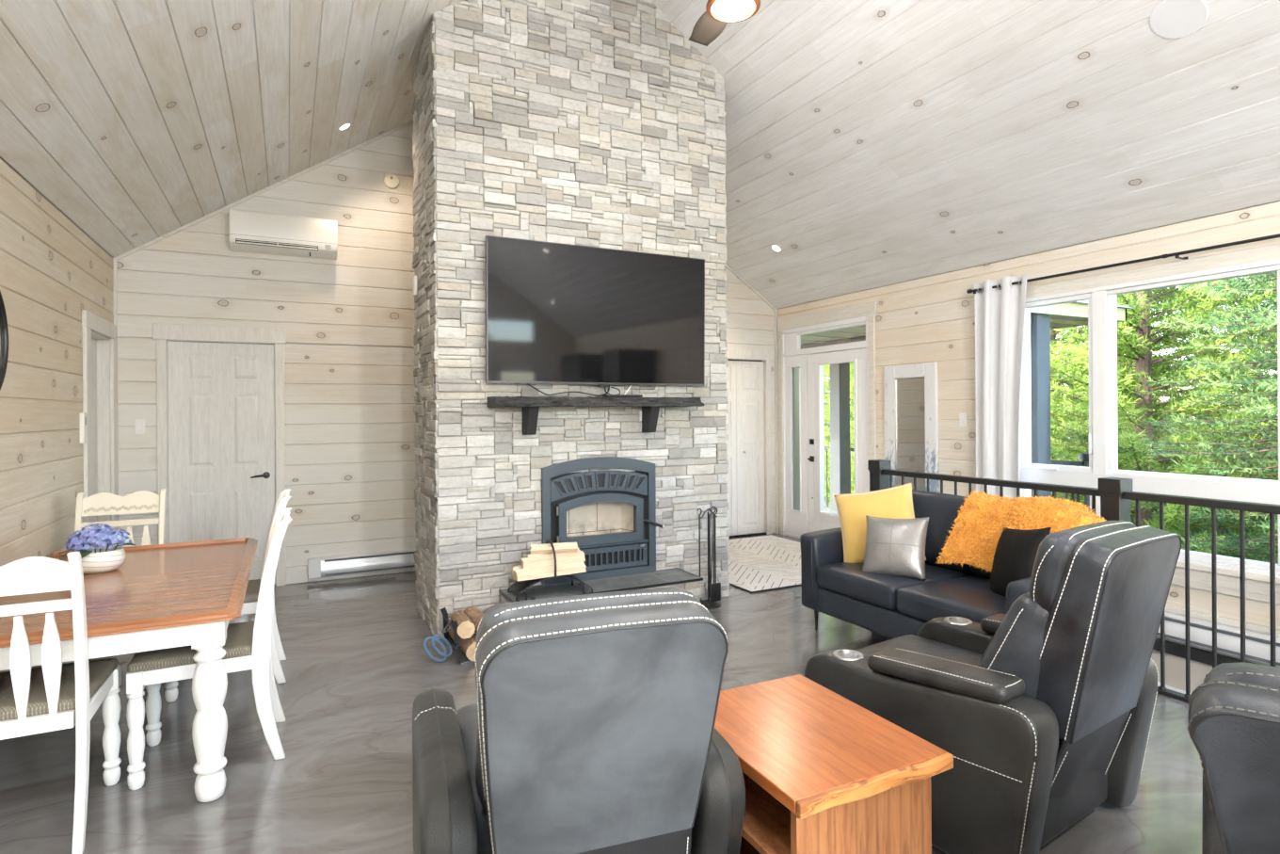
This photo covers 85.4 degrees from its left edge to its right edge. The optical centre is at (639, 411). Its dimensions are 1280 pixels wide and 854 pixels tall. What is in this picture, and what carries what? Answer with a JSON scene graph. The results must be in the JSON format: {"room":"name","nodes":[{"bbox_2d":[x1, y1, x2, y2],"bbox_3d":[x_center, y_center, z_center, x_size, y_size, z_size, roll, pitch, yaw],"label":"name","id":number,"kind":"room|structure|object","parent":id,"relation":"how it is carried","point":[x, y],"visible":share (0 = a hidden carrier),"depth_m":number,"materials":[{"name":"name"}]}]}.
{"room":"living room","nodes":[
{"label":"living room","id":0,"kind":"room"},
{"bbox_2d":[0,159,113,671],"bbox_3d":[-1.677,0.139,0.510,0.140,2.683,10.828,0,0,-27],"label":"wall","id":1,"kind":"structure","parent":0,"point":[51,271],"depth_m":3.78,"materials":[{"name":"brown wood"}]},
{"bbox_2d":[0,290,8,389],"bbox_3d":[-2.849,-0.332,2.996,0.022,0.622,0.622,0,0,-27],"label":"round mirror","id":2,"kind":"object","parent":1,"relation":"attached to","point":[4,329],"visible":1,"depth_m":3.24,"materials":[{"name":"black metal"}]},
{"bbox_2d":[0,309,3,373],"bbox_3d":[-2.855,-0.332,2.993,0.006,0.596,0.596,0,0,-27],"label":"mirror glass","id":3,"kind":"object","parent":2,"relation":"attached to","point":[1,311],"depth_m":3.23,"materials":[{"name":"mirror"}]},
{"bbox_2d":[79,412,86,443],"bbox_3d":[-3.607,0.103,4.494,0.030,0.200,0.070,0,0,-27],"label":"thermostat","id":4,"kind":"object","parent":1,"relation":"attached to","point":[83,415],"visible":1,"depth_m":4.47,"materials":[{"name":"white plastic"}]},
{"bbox_2d":[91,337,97,521],"bbox_3d":[-3.897,0.465,4.901,0.109,2.010,0.642,0,0,-27],"label":"door","id":5,"kind":"structure","parent":1,"relation":"in","point":[94,434],"depth_m":5.10,"materials":[{"name":"white wood"}]},
{"bbox_2d":[81,309,118,546],"bbox_3d":[-3.895,0.405,4.912,0.164,2.140,0.928,0,0,-27],"label":"trim","id":6,"kind":"structure","parent":1,"relation":"attached to","point":[106,347],"depth_m":5.20,"materials":[{"name":"wood"}]},
{"bbox_2d":[112,123,775,585],"bbox_3d":[-1.258,-0.935,6.876,6.659,4.826,0.140,0,0,-27],"label":"wall","id":7,"kind":"structure","parent":0,"point":[348,320],"depth_m":6.06,"materials":[{"name":"brown wood"}]},
{"bbox_2d":[112,257,118,470],"bbox_3d":[-4.050,0.144,5.366,0.020,2.663,0.020,0,0,-27],"label":"trim","id":8,"kind":"structure","parent":7,"relation":"attached to","point":[114,259],"depth_m":5.36,"materials":[{"name":"wood"}]},
{"bbox_2d":[134,418,145,433],"bbox_3d":[-3.918,0.113,5.438,0.072,0.118,0.010,0,0,-27],"label":"light switch","id":9,"kind":"object","parent":7,"relation":"attached to","point":[139,424],"visible":1,"depth_m":5.44,"materials":[{"name":"white plastic"}]},
{"bbox_2d":[152,322,286,586],"bbox_3d":[-3.446,0.385,5.735,0.938,2.174,0.146,0,0,-27],"label":"trim","id":10,"kind":"structure","parent":7,"relation":"attached to","point":[162,333],"depth_m":5.66,"materials":[{"name":"wood"}]},
{"bbox_2d":[167,340,275,584],"bbox_3d":[-3.431,0.447,5.713,0.753,2.034,0.100,0,0,-27],"label":"door","id":11,"kind":"structure","parent":7,"relation":"in","point":[221,395],"depth_m":5.72,"materials":[{"name":"white wood"}]},
{"bbox_2d":[114,120,414,260],"bbox_3d":[-2.647,-2.244,6.086,3.202,2.131,0.018,0,0,-27],"label":"trim","id":12,"kind":"structure","parent":7,"relation":"attached to","point":[251,196],"depth_m":5.80,"materials":[{"name":"wood"}]},
{"bbox_2d":[228,208,337,259],"bbox_3d":[-2.971,-1.469,5.810,0.800,0.325,0.213,0,0,-27],"label":"air conditioner","id":13,"kind":"object","parent":7,"relation":"attached to","point":[248,231],"visible":1,"depth_m":5.72,"materials":[{"name":"white plastic"}]},
{"bbox_2d":[235,238,318,250],"bbox_3d":[-2.991,-1.377,5.730,0.600,0.032,0.077,0,0,-27],"label":"vent","id":14,"kind":"object","parent":13,"relation":"attached to","point":[251,244],"depth_m":5.70,"materials":[{"name":"white"}]},
{"bbox_2d":[307,548,415,578],"bbox_3d":[-2.264,1.337,6.241,1.305,0.165,0.068,0,0,-27],"label":"baseboard heater","id":15,"kind":"object","parent":7,"relation":"attached to","point":[387,560],"visible":0.72,"depth_m":6.11,"materials":[{"name":"silver metal"}]},
{"bbox_2d":[383,173,399,189],"bbox_3d":[-2.249,-2.091,6.273,0.136,0.136,0.045,0,0,-27],"label":"smoke detector","id":16,"kind":"object","parent":7,"relation":"attached to","point":[391,181],"visible":1,"depth_m":6.26,"materials":[{"name":"beige plastic"}]},
{"bbox_2d":[725,360,764,535],"bbox_3d":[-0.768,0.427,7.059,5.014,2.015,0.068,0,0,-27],"label":"door","id":17,"kind":"structure","parent":7,"relation":"in","point":[744,382],"depth_m":8.08,"materials":[{"name":"white wood"}]},
{"bbox_2d":[726,348,772,534],"bbox_3d":[1.058,0.356,8.009,1.090,2.175,0.126,0,0,-27],"label":"trim","id":18,"kind":"structure","parent":7,"relation":"attached to","point":[744,354],"depth_m":8.17,"materials":[{"name":"wood"}]},
{"bbox_2d":[725,263,775,309],"bbox_3d":[0.186,-2.262,7.524,3.202,2.131,0.018,0,0,-27],"label":"trim","id":19,"kind":"structure","parent":7,"relation":"attached to","point":[727,265],"depth_m":8.07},
{"bbox_2d":[774,308,778,533],"bbox_3d":[1.619,0.108,8.239,0.025,2.663,0.025,0,0,-27],"label":"trim","id":20,"kind":"structure","parent":7,"relation":"attached to","point":[776,310],"depth_m":8.23,"materials":[{"name":"wood"}]},
{"bbox_2d":[0,532,1202,853],"bbox_3d":[1.239,1.502,1.985,6.659,0.120,11.108,0,0,-27],"label":"floor","id":21,"kind":"structure","parent":0,"point":[356,664],"depth_m":2.97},
{"bbox_2d":[0,551,121,853],"bbox_3d":[-2.144,0.961,2.414,0.456,1.005,0.579,0,0,-27],"label":"dining chair","id":22,"kind":"object","parent":21,"relation":"on","point":[53,696],"visible":1,"depth_m":2.31,"materials":[{"name":"white"}]},
{"bbox_2d":[74,488,166,687],"bbox_3d":[-2.925,0.966,3.855,0.456,1.005,0.579,0,0,-27],"label":"dining chair","id":23,"kind":"object","parent":21,"relation":"on","point":[140,501],"visible":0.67,"depth_m":4.06,"materials":[{"name":"beige"}]},
{"bbox_2d":[0,537,257,801],"bbox_3d":[-2.347,1.106,3.165,1.005,0.718,1.805,0,0,-27],"label":"dining table","id":24,"kind":"object","parent":21,"relation":"on","point":[180,594],"visible":0.62,"depth_m":2.63,"materials":[{"name":"brown wood"}]},
{"bbox_2d":[80,545,125,573],"bbox_3d":[-2.614,0.716,3.348,0.210,0.102,0.210,0,0,-27],"label":"flower bowl","id":25,"kind":"object","parent":24,"relation":"on","point":[97,562],"visible":0.74,"depth_m":3.29,"materials":[{"name":"white ceramic"}]},
{"bbox_2d":[59,523,135,559],"bbox_3d":[-2.626,0.632,3.340,0.236,0.202,0.294,0,0,38],"label":"hydrangea bouquet","id":26,"kind":"object","parent":25,"relation":"in","point":[85,538],"visible":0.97,"depth_m":3.30,"materials":[{"name":"purple plant"}]},
{"bbox_2d":[126,507,292,789],"bbox_3d":[-1.823,0.959,2.997,0.579,1.005,0.456,0,0,-27],"label":"dining chair","id":27,"kind":"object","parent":21,"relation":"on","point":[248,645],"visible":0.92,"depth_m":2.88,"materials":[{"name":"white"}]},
{"bbox_2d":[164,488,291,702],"bbox_3d":[-2.240,0.962,3.817,0.579,1.005,0.456,0,0,-27],"label":"dining chair","id":28,"kind":"object","parent":21,"relation":"on","point":[249,604],"visible":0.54,"depth_m":3.73,"materials":[{"name":"white"}]},
{"bbox_2d":[440,596,535,664],"bbox_3d":[-0.931,1.291,4.250,0.511,0.330,0.352,0,0,-27],"label":"rack","id":29,"kind":"object","parent":21,"relation":"on","point":[460,654],"visible":0.29,"depth_m":4.03,"materials":[{"name":"black metal"}]},
{"bbox_2d":[423,618,453,661],"bbox_3d":[-1.178,1.338,4.068,0.179,0.236,0.086,0,0,-27],"label":"rope loop","id":30,"kind":"object","parent":29,"relation":"hanging from","point":[434,637],"visible":0.99,"depth_m":4.06,"materials":[{"name":"blue"}]},
{"bbox_2d":[449,628,476,660],"bbox_3d":[-1.039,1.376,4.160,0.115,0.126,0.370,0,0,-30],"label":"log","id":31,"kind":"object","parent":29,"relation":"in","point":[467,646],"visible":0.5,"depth_m":4.01,"materials":[{"name":"brown wood"}]},
{"bbox_2d":[450,609,475,639],"bbox_3d":[-1.070,1.274,4.180,0.103,0.133,0.374,0,0,-21],"label":"log","id":32,"kind":"object","parent":31,"relation":"on","point":[466,628],"visible":0.81,"depth_m":4.02,"materials":[{"name":"brown wood"}]},
{"bbox_3d":[-0.923,1.382,4.231,0.109,0.106,0.367,40,-15,-17],"label":"log","id":33,"kind":"object","parent":29,"relation":"in","visible":0},
{"bbox_2d":[463,606,483,633],"bbox_3d":[-0.968,1.286,4.209,0.116,0.130,0.370,0,0,-34],"label":"log","id":34,"kind":"object","parent":33,"relation":"on","point":[474,614],"visible":0.3,"depth_m":4.23,"materials":[{"name":"brown wood"}]},
{"bbox_2d":[412,0,729,639],"bbox_3d":[-0.497,-0.944,5.304,2.273,4.795,0.840,0,0,-27],"label":"stone chimney","id":35,"kind":"object","parent":21,"relation":"on","point":[598,123],"visible":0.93,"depth_m":4.80,"materials":[{"name":"grey"}]},
{"bbox_2d":[485,235,704,386],"bbox_3d":[-0.272,-0.665,4.914,1.664,0.972,0.088,0,1,-27],"label":"television","id":36,"kind":"object","parent":35,"relation":"attached to","point":[556,312],"visible":1,"depth_m":4.83,"materials":[{"name":"black"}]},
{"bbox_2d":[487,396,703,434],"bbox_3d":[-0.266,0.022,4.845,1.560,0.259,0.219,0,0,-27],"label":"mantel shelf","id":37,"kind":"object","parent":35,"relation":"attached to","point":[650,406],"visible":0.98,"depth_m":4.70,"materials":[{"name":"black paint"}]},
{"bbox_2d":[540,456,664,585],"bbox_3d":[-0.283,0.748,4.960,0.889,0.857,0.313,0,0,-27],"label":"fireplace insert","id":38,"kind":"object","parent":35,"relation":"in","point":[610,515],"visible":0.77,"depth_m":4.98,"materials":[{"name":"grey metal"}]},
{"bbox_2d":[584,548,638,565],"bbox_3d":[-0.286,1.044,4.949,0.680,0.085,0.004,0,0,-27],"label":"grille","id":39,"kind":"object","parent":38,"relation":"attached to","point":[604,556],"depth_m":4.98,"materials":[{"name":"metal"}]},
{"bbox_2d":[577,539,648,571],"bbox_3d":[-0.278,1.029,4.933,0.740,0.185,0.045,0,0,-27],"label":"grille","id":40,"kind":"object","parent":38,"relation":"attached to","point":[615,554],"depth_m":4.98,"materials":[{"name":"metal"}]},
{"bbox_2d":[412,586,745,853],"bbox_3d":[-0.226,0.943,1.987,0.795,1.018,1.052,0,0,-19],"label":"recliner","id":41,"kind":"object","parent":21,"relation":"on","point":[589,729],"visible":1,"depth_m":1.55,"materials":[{"name":"grey leather"}]},
{"bbox_2d":[456,704,493,853],"bbox_3d":[-0.282,1.079,2.148,0.537,0.205,0.710,0,0,-19],"label":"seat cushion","id":42,"kind":"object","parent":41,"relation":"on","point":[468,714],"depth_m":2.01,"materials":[{"name":"grey leather"}]},
{"bbox_2d":[475,715,487,815],"bbox_3d":[-0.154,0.804,1.781,0.521,0.387,0.310,0,0,-19],"label":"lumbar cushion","id":43,"kind":"object","parent":41,"relation":"on","point":[481,798],"depth_m":1.66,"materials":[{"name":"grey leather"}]},
{"bbox_2d":[475,586,700,689],"bbox_3d":[-0.110,0.559,1.651,0.551,0.252,0.212,0,0,-19],"label":"cushion","id":44,"kind":"object","parent":41,"relation":"on","point":[498,619],"depth_m":1.57,"materials":[{"name":"grey leather"}]},
{"bbox_2d":[498,567,703,603],"bbox_3d":[-0.245,1.313,4.755,1.362,0.278,0.372,0,0,-27],"label":"raised hearth","id":45,"kind":"object","parent":21,"relation":"on","point":[676,577],"visible":0.19,"depth_m":4.75,"materials":[{"name":"stone"}]},
{"bbox_2d":[507,540,592,601],"bbox_3d":[-0.588,1.008,4.531,0.509,0.344,0.275,0,0,-23],"label":"carrier","id":46,"kind":"object","parent":45,"relation":"on","point":[518,587],"visible":0.7,"depth_m":4.44,"materials":[{"name":"black metal"}]},
{"bbox_2d":[511,566,522,576],"bbox_3d":[-0.620,1.024,4.528,0.436,0.080,0.089,0,0,-25],"label":"log","id":47,"kind":"object","parent":46,"relation":"in","point":[517,568],"visible":0.09,"depth_m":4.43,"materials":[{"name":"brown wood"}]},
{"bbox_2d":[525,546,580,557],"bbox_3d":[-0.566,0.958,4.583,0.387,0.086,0.065,0,0,-35],"label":"log","id":48,"kind":"object","parent":47,"relation":"on","point":[529,554],"visible":0.17,"depth_m":4.52,"materials":[{"name":"brown wood"}]},
{"bbox_2d":[530,542,577,553],"bbox_3d":[-0.561,0.890,4.541,0.307,0.066,0.048,0,0,-9],"label":"log","id":49,"kind":"object","parent":48,"relation":"on","point":[562,547],"visible":0.98,"depth_m":4.53,"materials":[{"name":"brown wood"}]},
{"bbox_2d":[512,560,586,580],"bbox_3d":[-0.578,1.017,4.454,0.468,0.066,0.090,-1,0,-27],"label":"log","id":50,"kind":"object","parent":46,"relation":"in","point":[521,574],"visible":0.99,"depth_m":4.42,"materials":[{"name":"brown wood"}]},
{"bbox_2d":[519,550,585,568],"bbox_3d":[-0.565,0.963,4.499,0.428,0.085,0.070,0,0,-28],"label":"log","id":51,"kind":"object","parent":50,"relation":"on","point":[579,555],"visible":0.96,"depth_m":4.47,"materials":[{"name":"brown wood"}]},
{"bbox_2d":[697,506,720,608],"bbox_3d":[0.513,1.079,5.192,0.180,0.736,0.181,0,0,7],"label":"fireplace tool set","id":52,"kind":"object","parent":21,"relation":"on","point":[713,589],"visible":0.98,"depth_m":5.18,"materials":[{"name":"black metal"}]},
{"bbox_2d":[727,534,800,592],"bbox_3d":[1.210,1.436,6.805,1.730,0.012,1.990,0,0,-27],"label":"entry rug","id":53,"kind":"object","parent":21,"relation":"on","point":[770,562],"visible":0.38,"depth_m":6.56,"materials":[{"name":"fabric"}]},
{"bbox_2d":[713,673,953,853],"bbox_3d":[0.484,1.197,2.092,0.535,0.500,0.670,0,0,-26],"label":"side table","id":54,"kind":"object","parent":21,"relation":"on","point":[824,773],"visible":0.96,"depth_m":1.91,"materials":[{"name":"orange wood"}]},
{"bbox_2d":[739,835,760,853],"bbox_3d":[0.461,1.396,2.086,0.445,0.022,0.550,0,0,-26],"label":"shelf","id":55,"kind":"object","parent":54,"relation":"attached to","point":[746,847],"depth_m":2.20,"materials":[{"name":"brown wood"}]},
{"bbox_2d":[741,771,790,853],"bbox_3d":[0.460,1.171,2.086,0.445,0.023,0.550,0,0,-26],"label":"shelf","id":56,"kind":"object","parent":54,"relation":"attached to","point":[766,826],"depth_m":1.96,"materials":[{"name":"brown wood"}]},
{"bbox_2d":[800,489,1031,638],"bbox_3d":[1.804,0.981,4.086,0.876,0.915,1.650,0,0,-27],"label":"loveseat","id":57,"kind":"object","parent":21,"relation":"on","point":[891,606],"visible":0.36,"depth_m":4.13,"materials":[{"name":"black leather"}]},
{"bbox_2d":[833,482,926,562],"bbox_3d":[1.548,0.740,4.517,0.590,0.558,0.231,0,0,25],"label":"throw pillow","id":58,"kind":"object","parent":57,"relation":"on","point":[895,502],"visible":0.64,"depth_m":4.51,"materials":[{"name":"yellow fabric"}]},
{"bbox_2d":[862,514,928,580],"bbox_3d":[1.541,0.815,4.199,0.409,0.374,0.214,0,0,39],"label":"throw pillow","id":59,"kind":"object","parent":57,"relation":"on","point":[896,547],"visible":0.98,"depth_m":4.13,"materials":[{"name":"silver leather"}]},
{"bbox_2d":[816,561,975,609],"bbox_3d":[1.597,1.050,4.347,0.742,0.172,0.646,0,0,-27],"label":"seat cushion","id":60,"kind":"object","parent":57,"relation":"on","point":[847,582],"depth_m":4.17,"materials":[{"name":"black leather"}]},
{"bbox_2d":[912,489,972,573],"bbox_3d":[1.913,0.762,4.508,0.230,0.480,0.656,14,-7,-26],"label":"cushion","id":61,"kind":"object","parent":57,"relation":"on","point":[941,509],"depth_m":4.36,"materials":[{"name":"black leather"}]},
{"bbox_2d":[896,575,1005,623],"bbox_3d":[1.893,1.048,3.764,0.742,0.172,0.646,0,0,-27],"label":"seat cushion","id":62,"kind":"object","parent":57,"relation":"on","point":[970,597],"depth_m":3.72,"materials":[{"name":"black leather"}]},
{"bbox_2d":[970,564,991,578],"bbox_3d":[2.209,0.760,3.925,0.230,0.480,0.656,14,-7,-26],"label":"cushion","id":63,"kind":"object","parent":57,"relation":"on","point":[977,572],"depth_m":4.07,"materials":[{"name":"fabric"}]},
{"bbox_2d":[989,527,1051,596],"bbox_3d":[1.978,0.797,3.625,0.194,0.448,0.460,0,0,-5],"label":"throw pillow","id":64,"kind":"object","parent":57,"relation":"on","point":[1016,552],"visible":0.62,"depth_m":3.58,"materials":[{"name":"black fabric"}]},
{"bbox_2d":[935,489,1106,572],"bbox_3d":[2.189,0.754,3.840,0.534,0.604,0.930,0,0,-27],"label":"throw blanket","id":65,"kind":"object","parent":57,"relation":"on","point":[973,539],"visible":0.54,"depth_m":3.90,"materials":[{"name":"fabric"}]},
{"bbox_2d":[803,520,1181,853],"bbox_3d":[1.274,0.906,2.560,0.896,1.073,1.052,0,0,-34],"label":"recliner","id":66,"kind":"object","parent":21,"relation":"on","point":[1043,708],"visible":0.93,"depth_m":2.16,"materials":[{"name":"grey leather"}]},
{"bbox_2d":[855,634,982,666],"bbox_3d":[1.178,1.070,2.700,0.568,0.205,0.710,0,0,-34],"label":"seat cushion","id":67,"kind":"object","parent":66,"relation":"on","point":[956,648],"depth_m":2.89,"materials":[{"name":"grey leather"}]},
{"bbox_2d":[976,592,1049,698],"bbox_3d":[1.396,0.780,2.381,0.552,0.425,0.312,0,0,-34],"label":"lumbar cushion","id":68,"kind":"object","parent":66,"relation":"on","point":[1019,647],"depth_m":2.18,"materials":[{"name":"grey leather"}]},
{"bbox_2d":[1029,520,1136,612],"bbox_3d":[1.473,0.506,2.266,0.533,0.277,0.213,0,0,-34],"label":"cushion","id":69,"kind":"object","parent":66,"relation":"on","point":[1063,580],"depth_m":2.10,"materials":[{"name":"grey leather"}]},
{"bbox_2d":[867,459,1279,703],"bbox_3d":[2.562,0.895,3.736,0.116,1.078,3.456,0,0,-27],"label":"stair railing","id":70,"kind":"object","parent":21,"relation":"on","point":[1115,493],"visible":0.34,"depth_m":3.53,"materials":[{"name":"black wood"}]},
{"bbox_2d":[1187,661,1279,853],"bbox_3d":[1.479,0.940,1.356,0.626,1.002,1.053,0,0,39],"label":"recliner","id":71,"kind":"object","parent":21,"relation":"on","point":[1234,714],"visible":1,"depth_m":1.13,"materials":[{"name":"grey leather"}]},
{"bbox_2d":[1202,661,1279,687],"bbox_3d":[1.252,0.562,1.079,0.596,0.245,0.212,0,0,39],"label":"cushion","id":72,"kind":"object","parent":71,"relation":"on","point":[1241,674],"depth_m":1.19,"materials":[{"name":"grey leather"}]},
{"bbox_2d":[0,0,1279,308],"bbox_3d":[1.215,-2.283,1.985,6.973,2.368,11.428,0,0,-27],"label":"ceiling","id":73,"kind":"structure","parent":0,"point":[874,143],"depth_m":4.41,"materials":[{"name":"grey wood"}]},
{"bbox_2d":[688,0,760,46],"bbox_3d":[0.425,-2.667,3.629,0.905,1.276,0.762,0,0,-27],"label":"ceiling fan","id":74,"kind":"object","parent":73,"relation":"hanging from","point":[718,13],"visible":1,"depth_m":3.59,"materials":[{"name":"brown metal"}]},
{"bbox_2d":[1149,0,1208,38],"bbox_3d":[2.721,-1.996,3.507,0.205,0.138,0.244,0,0,-24],"label":"ceiling speaker","id":75,"kind":"object","parent":73,"relation":"attached to","point":[1169,19],"visible":1,"depth_m":3.51,"materials":[{"name":"white plastic"}]},
{"bbox_2d":[777,201,1279,629],"bbox_3d":[4.137,0.102,3.460,0.140,2.683,10.828,0,0,-27],"label":"wall","id":76,"kind":"structure","parent":0,"point":[932,318],"depth_m":5.94,"materials":[{"name":"brown wood"}]},
{"bbox_2d":[784,353,808,535],"bbox_3d":[1.801,0.381,7.955,0.062,2.055,0.380,0,0,-27],"label":"trim","id":77,"kind":"structure","parent":76,"relation":"attached to","point":[796,520],"depth_m":7.90,"materials":[{"name":"white wood"}]},
{"bbox_2d":[792,366,800,510],"bbox_3d":[1.804,0.293,7.957,0.007,1.690,0.180,0,0,-27],"label":"window","id":78,"kind":"structure","parent":76,"relation":"in","point":[795,370],"depth_m":7.97,"materials":[{"name":"clear glass"}]},
{"bbox_2d":[777,301,876,538],"bbox_3d":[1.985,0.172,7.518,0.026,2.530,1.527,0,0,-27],"label":"trim","id":79,"kind":"structure","parent":76,"relation":"attached to","point":[869,309],"depth_m":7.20,"materials":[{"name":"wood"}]},
{"bbox_2d":[807,348,867,532],"bbox_3d":[2.078,0.379,7.357,0.108,2.045,0.907,0,0,-27],"label":"door","id":80,"kind":"structure","parent":76,"relation":"in","point":[819,520],"depth_m":7.57,"materials":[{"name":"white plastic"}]},
{"bbox_2d":[884,362,938,492],"bbox_3d":[2.517,0.344,6.457,0.030,1.580,0.600,0,0,-27],"label":"mirror","id":81,"kind":"object","parent":76,"relation":"attached to","point":[911,392],"visible":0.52,"depth_m":6.43,"materials":[{"name":"white wood"}]},
{"bbox_2d":[896,378,925,491],"bbox_3d":[2.521,0.344,6.458,0.006,1.320,0.340,0,0,-27],"label":"mirror glass","id":82,"kind":"object","parent":81,"relation":"attached to","point":[910,392],"depth_m":6.45,"materials":[{"name":"silver mirror"}]},
{"bbox_2d":[800,300,1133,348],"bbox_3d":[2.737,-1.402,9.090,2.476,1.110,5.588,0,0,-27],"label":"porch roof","id":83,"kind":"structure","parent":76,"relation":"attached to","point":[1069,314],"depth_m":7.30,"materials":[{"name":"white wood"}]},
{"bbox_2d":[966,233,1279,293],"bbox_3d":[3.514,-0.986,4.384,0.123,0.088,3.234,0,0,-27],"label":"curtain rod","id":84,"kind":"object","parent":76,"relation":"attached to","point":[1176,254],"visible":0.92,"depth_m":4.55,"materials":[{"name":"black metal"}]},
{"bbox_2d":[974,272,1027,497],"bbox_3d":[2.889,0.164,5.531,0.108,2.455,0.493,0,0,-27],"label":"curtain","id":85,"kind":"object","parent":84,"relation":"hanging from","point":[1000,312],"visible":0.71,"depth_m":5.58,"materials":[{"name":"white fabric"}]},
{"bbox_2d":[1019,258,1279,577],"bbox_3d":[3.618,0.037,4.404,0.130,1.860,2.540,0,0,-27],"label":"window","id":86,"kind":"structure","parent":76,"relation":"in","point":[1233,491],"depth_m":4.91,"materials":[{"name":"white plastic"}]},
{"bbox_2d":[1021,292,1092,472],"bbox_3d":[3.147,-0.210,5.245,0.127,1.300,0.555,0,0,-27],"label":"window","id":87,"kind":"structure","parent":86,"relation":"in","point":[1026,398],"depth_m":5.44,"materials":[{"name":"white plastic"}]},
{"bbox_2d":[1106,264,1279,486],"bbox_3d":[3.559,-0.213,4.492,0.072,1.300,0.980,0,0,-27],"label":"window","id":88,"kind":"structure","parent":86,"relation":"in","point":[1112,325],"depth_m":4.73,"materials":[{"name":"white plastic"}]},
{"bbox_2d":[1136,491,1279,571],"bbox_3d":[3.566,0.740,4.492,0.072,0.395,0.980,0,0,-27],"label":"window frame","id":89,"kind":"structure","parent":86,"relation":"in","point":[1262,565],"depth_m":4.25,"materials":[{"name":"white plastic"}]},
{"bbox_2d":[1025,243,1279,597],"bbox_3d":[3.567,0.052,4.378,0.045,2.070,2.740,0,0,-27],"label":"trim","id":90,"kind":"structure","parent":76,"relation":"attached to","point":[1258,584],"depth_m":4.42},
{"bbox_2d":[1164,577,1279,636],"bbox_3d":[3.889,1.198,3.786,0.020,0.235,4.440,0,0,-27],"label":"trim","id":91,"kind":"structure","parent":76,"relation":"attached to","point":[1224,590],"depth_m":4.29,"materials":[{"name":"wood"}]},
{"bbox_2d":[1151,636,1279,692],"bbox_3d":[3.385,2.119,3.527,1.444,1.620,4.640,0,0,-27],"label":"wall","id":92,"kind":"structure","parent":0,"point":[1175,665],"depth_m":4.52,"materials":[{"name":"beige paint"}]},
{"bbox_2d":[1152,638,1259,665],"bbox_3d":[3.886,1.548,3.784,0.030,0.075,4.440,0,0,-27],"label":"trim","id":93,"kind":"structure","parent":92,"relation":"attached to","point":[1200,655],"depth_m":4.43,"materials":[{"name":"black paint"}]},
{"bbox_2d":[1156,610,1279,667],"bbox_3d":[3.763,1.399,3.979,0.072,0.164,1.900,0,0,-27],"label":"baseboard heater","id":94,"kind":"object","parent":92,"relation":"attached to","point":[1257,645],"visible":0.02,"depth_m":4.27,"materials":[{"name":"white metal"}]},
{"label":"outside","id":95,"kind":"structure","parent":0,"visible":0},
{"bbox_3d":[2.558,1.664,8.926,2.220,0.280,5.455,0,0,-27],"label":"deck","id":96,"kind":"object","parent":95,"visible":0},
{"bbox_2d":[828,362,850,513],"bbox_3d":[2.886,0.297,10.008,0.240,2.450,0.240,0,0,-27],"label":"porch post","id":97,"kind":"object","parent":96,"relation":"on","point":[840,373],"visible":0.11,"depth_m":9.93,"materials":[{"name":"grey"}]},
{"bbox_2d":[824,446,1089,508],"bbox_3d":[2.631,0.968,8.895,2.130,1.110,5.310,0,0,-27],"label":"deck railing","id":98,"kind":"object","parent":96,"relation":"on","point":[1084,456],"visible":0.06,"depth_m":7.20,"materials":[{"name":"grey"}]},
{"bbox_2d":[1030,314,1051,496],"bbox_3d":[3.853,0.290,6.776,0.240,2.450,0.240,0,0,-27],"label":"porch post","id":99,"kind":"object","parent":96,"relation":"on","point":[1040,328],"visible":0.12,"depth_m":6.68,"materials":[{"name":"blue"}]},
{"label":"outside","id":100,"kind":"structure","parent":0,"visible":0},
{"bbox_2d":[824,429,1278,560],"bbox_3d":[13.823,1.523,13.737,26.000,1.564,40.000,0,0,-27],"label":"lawn","id":101,"kind":"structure","parent":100,"point":[1220,530],"depth_m":11.78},
{"bbox_2d":[823,362,854,499],"bbox_3d":[4.646,-1.801,14.037,5.156,8.761,5.670,0,0,-14],"label":"pine tree","id":102,"kind":"object","parent":101,"relation":"on","point":[826,366],"visible":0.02,"depth_m":13.83,"materials":[{"name":"green plant"}]},
{"bbox_2d":[1050,296,1195,516],"bbox_3d":[7.007,-1.519,12.067,4.551,8.088,4.604,0,0,41],"label":"pine tree","id":103,"kind":"object","parent":101,"relation":"on","point":[1053,333],"visible":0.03,"depth_m":11.21,"materials":[{"name":"green plant"}]},
{"bbox_2d":[1050,279,1278,559],"bbox_3d":[6.910,-1.083,9.153,4.137,7.352,4.186,0,0,-24],"label":"pine tree","id":104,"kind":"object","parent":101,"relation":"on","point":[1142,406],"visible":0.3,"depth_m":8.94,"materials":[{"name":"green plant"}]},
{"bbox_2d":[1064,276,1278,535],"bbox_3d":[10.112,-2.208,12.181,5.156,9.019,4.954,0,0,24],"label":"spruce tree","id":105,"kind":"object","parent":101,"relation":"on","point":[1185,338],"visible":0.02,"depth_m":12.10,"materials":[{"name":"green plant"}]},
{"bbox_2d":[1117,272,1278,563],"bbox_3d":[6.738,-0.781,6.713,3.800,6.730,3.803,0,0,-44],"label":"spruce tree","id":106,"kind":"object","parent":101,"relation":"on","point":[1269,319],"visible":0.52,"depth_m":7.11,"materials":[{"name":"green plant"}]},
{"bbox_2d":[1117,272,1278,549],"bbox_3d":[9.338,-2.161,9.485,5.953,9.199,5.414,0,0,28],"label":"pine tree","id":107,"kind":"object","parent":101,"relation":"on","point":[1217,413],"visible":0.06,"depth_m":9.69,"materials":[{"name":"green plant"}]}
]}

